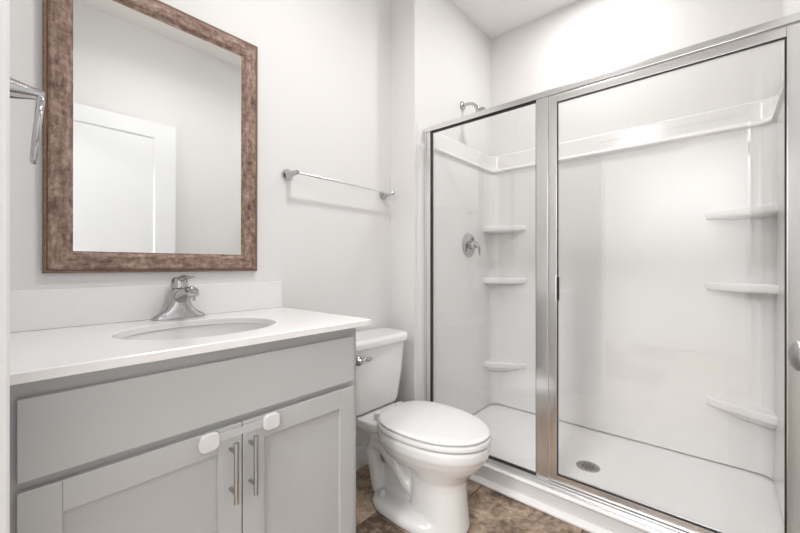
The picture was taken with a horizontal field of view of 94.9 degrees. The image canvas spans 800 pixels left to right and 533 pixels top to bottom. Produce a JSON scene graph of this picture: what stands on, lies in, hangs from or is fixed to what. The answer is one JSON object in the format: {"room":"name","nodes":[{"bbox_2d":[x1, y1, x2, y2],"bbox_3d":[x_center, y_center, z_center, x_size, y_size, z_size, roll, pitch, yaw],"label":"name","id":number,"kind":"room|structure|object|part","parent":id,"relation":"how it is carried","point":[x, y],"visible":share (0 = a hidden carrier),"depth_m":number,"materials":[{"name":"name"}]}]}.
{"room":"bathroom","nodes":[
{"label":"bathroom","id":0,"kind":"room"},
{"bbox_2d":[10,0,390,447],"bbox_3d":[-0.612,-0.298,1.588,0.100,2.740,1.580,0,0,41],"label":"wall","id":1,"kind":"structure","parent":0,"point":[324,66],"depth_m":1.71,"materials":[{"name":"white paint"}]},
{"bbox_2d":[10,281,281,332],"bbox_3d":[-0.803,0.123,1.278,0.020,0.114,0.861,0,0,41],"label":"backsplash","id":2,"kind":"structure","parent":1,"relation":"attached to","point":[31,309],"depth_m":1.16,"materials":[{"name":"white stone"}]},
{"bbox_2d":[42,0,257,272],"bbox_3d":[-0.799,-0.440,1.276,0.023,0.922,0.636,0,0,41],"label":"wall mirror","id":3,"kind":"object","parent":1,"relation":"attached to","point":[150,121],"visible":0.98,"depth_m":1.22,"materials":[{"name":"brown wood"}]},
{"bbox_3d":[-0.988,-0.440,1.061,0.023,0.922,0.065,0,0,41],"label":"frame rail","id":4,"kind":"part","parent":3,"relation":"part of","materials":[{"name":"brown wood"}]},
{"bbox_3d":[-0.801,-0.011,1.277,0.023,0.065,0.636,0,0,41],"label":"frame rail","id":5,"kind":"part","parent":3,"relation":"part of","materials":[{"name":"brown wood"}]},
{"bbox_3d":[-0.798,-0.868,1.274,0.023,0.065,0.636,0,0,41],"label":"frame rail","id":6,"kind":"part","parent":3,"relation":"part of","materials":[{"name":"brown wood"}]},
{"bbox_3d":[-0.611,-0.440,1.490,0.023,0.922,0.065,0,0,41],"label":"frame rail","id":7,"kind":"part","parent":3,"relation":"part of","materials":[{"name":"brown wood"}]},
{"bbox_2d":[282,169,393,199],"bbox_3d":[-0.269,-0.404,1.839,0.084,0.054,0.668,0,0,41],"label":"towel bar","id":8,"kind":"object","parent":1,"relation":"attached to","point":[287,174],"visible":1,"depth_m":1.71,"materials":[{"name":"silver metal"}]},
{"bbox_2d":[356,443,381,469],"bbox_3d":[-0.291,1.019,1.866,0.014,0.106,0.738,0,0,41],"label":"baseboard","id":9,"kind":"structure","parent":1,"relation":"attached to","point":[361,458],"depth_m":1.95,"materials":[{"name":"white paint"}]},
{"bbox_2d":[391,0,490,402],"bbox_3d":[0.303,-0.298,2.497,0.278,2.740,0.994,0,0,41],"label":"wall","id":10,"kind":"structure","parent":0,"point":[441,59],"depth_m":2.13,"materials":[{"name":"white paint"}]},
{"bbox_2d":[460,101,485,111],"bbox_3d":[0.470,-1.010,2.349,0.166,0.133,0.076,0,0,41],"label":"showerhead","id":11,"kind":"object","parent":10,"relation":"attached to","point":[463,105],"visible":0.79,"depth_m":2.35,"materials":[{"name":"silver metal"}]},
{"bbox_3d":[0.452,-1.031,2.365,0.106,0.052,0.019,0,0,41],"label":"arm","id":12,"kind":"part","parent":11,"relation":"part of","materials":[{"name":"silver metal"}]},
{"bbox_2d":[356,456,589,532],"bbox_3d":[-0.477,1.102,0.401,1.868,0.060,5.174,0,0,41],"label":"floor","id":13,"kind":"structure","parent":0,"point":[490,511],"depth_m":1.57,"materials":[{"name":"tile"}]},
{"bbox_2d":[10,328,355,532],"bbox_3d":[-0.596,0.636,1.084,0.583,0.872,0.820,0,0,41],"label":"vanity cabinet","id":14,"kind":"object","parent":13,"relation":"on","point":[114,450],"visible":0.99,"depth_m":0.85,"materials":[{"name":"grey paint"}]},
{"bbox_3d":[-0.534,0.670,0.783,0.018,0.553,0.392,0,0,41],"label":"door","id":15,"kind":"part","parent":14,"relation":"part of","materials":[{"name":"grey paint"}]},
{"bbox_2d":[10,281,370,385],"bbox_3d":[-0.596,0.133,1.101,0.564,0.134,0.867,0,0,41],"label":"countertop","id":16,"kind":"structure","parent":14,"relation":"on","point":[60,332],"depth_m":1.04,"materials":[{"name":"white stone"}]},
{"bbox_2d":[151,275,205,320],"bbox_3d":[-0.716,0.105,1.224,0.162,0.148,0.168,0,0,41],"label":"faucet","id":17,"kind":"object","parent":16,"relation":"on","point":[179,305],"visible":1,"depth_m":1.23,"materials":[{"name":"silver metal"}]},
{"bbox_3d":[-0.729,0.054,1.236,0.125,0.046,0.053,0,0,41],"label":"lever","id":18,"kind":"part","parent":17,"relation":"part of","materials":[{"name":"silver metal"}]},
{"bbox_3d":[-0.707,0.099,1.216,0.137,0.064,0.046,0,0,41],"label":"spout","id":19,"kind":"part","parent":17,"relation":"part of","materials":[{"name":"silver metal"}]},
{"bbox_2d":[121,323,270,339],"bbox_3d":[-0.581,0.281,1.084,0.388,0.158,0.468,0,0,41],"label":"sink","id":20,"kind":"object","parent":16,"relation":"in","point":[213,329],"visible":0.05,"depth_m":1.23,"materials":[{"name":"white ceramic"}]},
{"bbox_3d":[-0.403,0.499,0.891,0.038,0.148,0.012,0,0,41],"label":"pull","id":21,"kind":"part","parent":14,"relation":"part of","materials":[{"name":"silver metal"}]},
{"bbox_3d":[-0.370,0.499,0.928,0.038,0.148,0.012,0,0,41],"label":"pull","id":22,"kind":"part","parent":14,"relation":"part of","materials":[{"name":"silver metal"}]},
{"bbox_3d":[-0.280,0.670,1.073,0.018,0.553,0.372,0,0,41],"label":"door","id":23,"kind":"part","parent":14,"relation":"part of","materials":[{"name":"grey paint"}]},
{"bbox_2d":[356,328,491,532],"bbox_3d":[0.044,0.707,1.658,0.774,0.730,0.450,0,0,41],"label":"toilet","id":24,"kind":"object","parent":13,"relation":"on","point":[429,451],"visible":0.97,"depth_m":1.53,"materials":[{"name":"white ceramic"}]},
{"bbox_3d":[-0.162,0.432,1.662,0.033,0.044,0.085,0,0,41],"label":"flush lever","id":25,"kind":"part","parent":24,"relation":"part of","materials":[{"name":"silver metal"}]},
{"bbox_3d":[-0.162,0.541,1.839,0.200,0.312,0.426,0,0,41],"label":"tank","id":26,"kind":"part","parent":24,"relation":"part of","materials":[{"name":"white ceramic"}]},
{"bbox_3d":[-0.160,0.362,1.837,0.231,0.041,0.450,0,0,41],"label":"tank lid","id":27,"kind":"part","parent":24,"relation":"part of","materials":[{"name":"white ceramic"}]},
{"bbox_3d":[0.055,0.887,1.649,0.738,0.370,0.362,0,0,41],"label":"bowl","id":28,"kind":"part","parent":24,"relation":"part of","materials":[{"name":"white ceramic"}]},
{"bbox_3d":[0.145,0.686,1.570,0.507,0.024,0.372,0,0,41],"label":"seat","id":29,"kind":"part","parent":24,"relation":"part of","materials":[{"name":"white plastic"}]},
{"bbox_3d":[0.146,0.662,1.570,0.491,0.023,0.362,0,0,41],"label":"lid","id":30,"kind":"part","parent":24,"relation":"part of","materials":[{"name":"white plastic"}]},
{"bbox_2d":[469,403,783,532],"bbox_3d":[0.944,1.019,1.886,1.489,0.106,0.865,0,0,41],"label":"shower pan","id":31,"kind":"object","parent":13,"relation":"on","point":[719,496],"visible":0.77,"depth_m":1.72,"materials":[{"name":"white plastic"}]},
{"bbox_2d":[417,80,783,521],"bbox_3d":[0.942,0.097,1.883,1.489,1.781,0.874,0,0,41],"label":"shower surround","id":32,"kind":"object","parent":31,"relation":"on","point":[671,232],"visible":0.88,"depth_m":2.06,"materials":[{"name":"white plastic"}]},
{"bbox_2d":[462,233,480,256],"bbox_3d":[0.483,-0.137,2.388,0.084,0.160,0.160,0,0,41],"label":"shower valve","id":33,"kind":"object","parent":32,"relation":"attached to","point":[469,244],"visible":1,"depth_m":2.38,"materials":[{"name":"silver metal"}]},
{"bbox_3d":[0.494,-0.115,2.378,0.054,0.095,0.050,0,0,41],"label":"lever","id":34,"kind":"part","parent":33,"relation":"part of","materials":[{"name":"silver metal"}]},
{"bbox_2d":[483,278,525,284],"bbox_3d":[0.721,0.108,2.534,0.256,0.051,0.142,0,0,41],"label":"corner shelf","id":35,"kind":"object","parent":32,"relation":"attached to","point":[486,281],"depth_m":2.52,"materials":[{"name":"white plastic"}]},
{"bbox_2d":[483,225,525,234],"bbox_3d":[0.721,-0.251,2.534,0.256,0.051,0.142,0,0,41],"label":"corner shelf","id":36,"kind":"object","parent":32,"relation":"attached to","point":[487,229],"depth_m":2.53,"materials":[{"name":"white plastic"}]},
{"bbox_2d":[484,359,525,371],"bbox_3d":[0.721,0.709,2.534,0.256,0.086,0.142,0,0,41],"label":"corner shelf","id":37,"kind":"object","parent":32,"relation":"attached to","point":[490,365],"depth_m":2.54,"materials":[{"name":"white plastic"}]},
{"bbox_2d":[424,12,799,532],"bbox_3d":[0.695,0.092,1.605,1.476,1.747,0.071,0,0,41],"label":"shower door frame","id":38,"kind":"structure","parent":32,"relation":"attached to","point":[786,29],"depth_m":1.46,"materials":[{"name":"silver metal"}]},
{"bbox_3d":[0.648,0.101,1.661,0.054,1.708,0.034,0,0,41],"label":"post","id":39,"kind":"part","parent":38,"relation":"part of","materials":[{"name":"silver metal"}]},
{"bbox_3d":[0.674,0.100,1.609,0.028,0.111,0.016,0,0,41],"label":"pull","id":40,"kind":"part","parent":38,"relation":"part of","materials":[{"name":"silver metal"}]},
{"bbox_3d":[0.958,0.100,1.388,0.763,1.697,0.026,0,0,41],"label":"door","id":41,"kind":"part","parent":38,"relation":"part of","materials":[{"name":"clear glass"}]},
{"bbox_2d":[706,396,776,430],"bbox_3d":[1.616,0.709,1.750,0.256,0.086,0.142,0,0,41],"label":"corner shelf","id":42,"kind":"object","parent":32,"relation":"attached to","point":[727,408],"depth_m":1.76,"materials":[{"name":"white plastic"}]},
{"bbox_2d":[705,282,777,295],"bbox_3d":[1.616,0.108,1.750,0.256,0.051,0.142,0,0,41],"label":"corner shelf","id":43,"kind":"object","parent":32,"relation":"attached to","point":[711,288],"depth_m":1.75,"materials":[{"name":"white plastic"}]},
{"bbox_2d":[705,203,778,219],"bbox_3d":[1.616,-0.251,1.750,0.256,0.051,0.142,0,0,41],"label":"corner shelf","id":44,"kind":"object","parent":32,"relation":"attached to","point":[768,211],"depth_m":1.74,"materials":[{"name":"white plastic"}]},
{"bbox_2d":[451,0,577,38],"bbox_3d":[-0.477,-1.698,0.401,1.868,0.060,5.174,0,0,41],"label":"ceiling","id":45,"kind":"structure","parent":0,"point":[495,18],"depth_m":2.41,"materials":[{"name":"white paint"}]},
{"bbox_2d":[491,0,781,155],"bbox_3d":[1.263,-0.298,2.250,1.490,2.740,0.100,0,0,41],"label":"wall","id":46,"kind":"structure","parent":0,"point":[581,39],"depth_m":2.15,"materials":[{"name":"white paint"}]},
{"bbox_2d":[782,0,799,82],"bbox_3d":[0.188,-0.298,-0.182,0.100,2.740,5.174,0,0,41],"label":"wall","id":47,"kind":"structure","parent":0,"point":[789,7],"depth_m":1.57,"materials":[{"name":"white paint"}]},
{"bbox_3d":[-0.546,-0.298,0.399,1.768,2.740,0.120,0,0,41],"label":"wall","id":48,"kind":"structure","parent":0,"visible":0},
{"bbox_2d":[0,0,9,532],"bbox_3d":[-0.586,-0.003,0.532,0.064,2.150,0.027,0,0,41],"label":"trim","id":49,"kind":"structure","parent":48,"relation":"attached to","point":[4,4],"depth_m":0.52,"materials":[{"name":"white paint"}]},
{"bbox_2d":[10,77,44,164],"bbox_3d":[-0.812,-0.314,0.775,0.149,0.186,0.093,0,0,41],"label":"towel ring","id":50,"kind":"object","parent":48,"relation":"attached to","point":[18,90],"visible":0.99,"depth_m":0.76,"materials":[{"name":"silver metal"}]},
{"bbox_2d":[788,340,799,372],"bbox_3d":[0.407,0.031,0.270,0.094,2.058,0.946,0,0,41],"label":"door knob","id":51,"kind":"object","parent":48,"relation":"in","point":[794,348],"depth_m":0.59,"materials":[{"name":"silver metal"}]}
]}

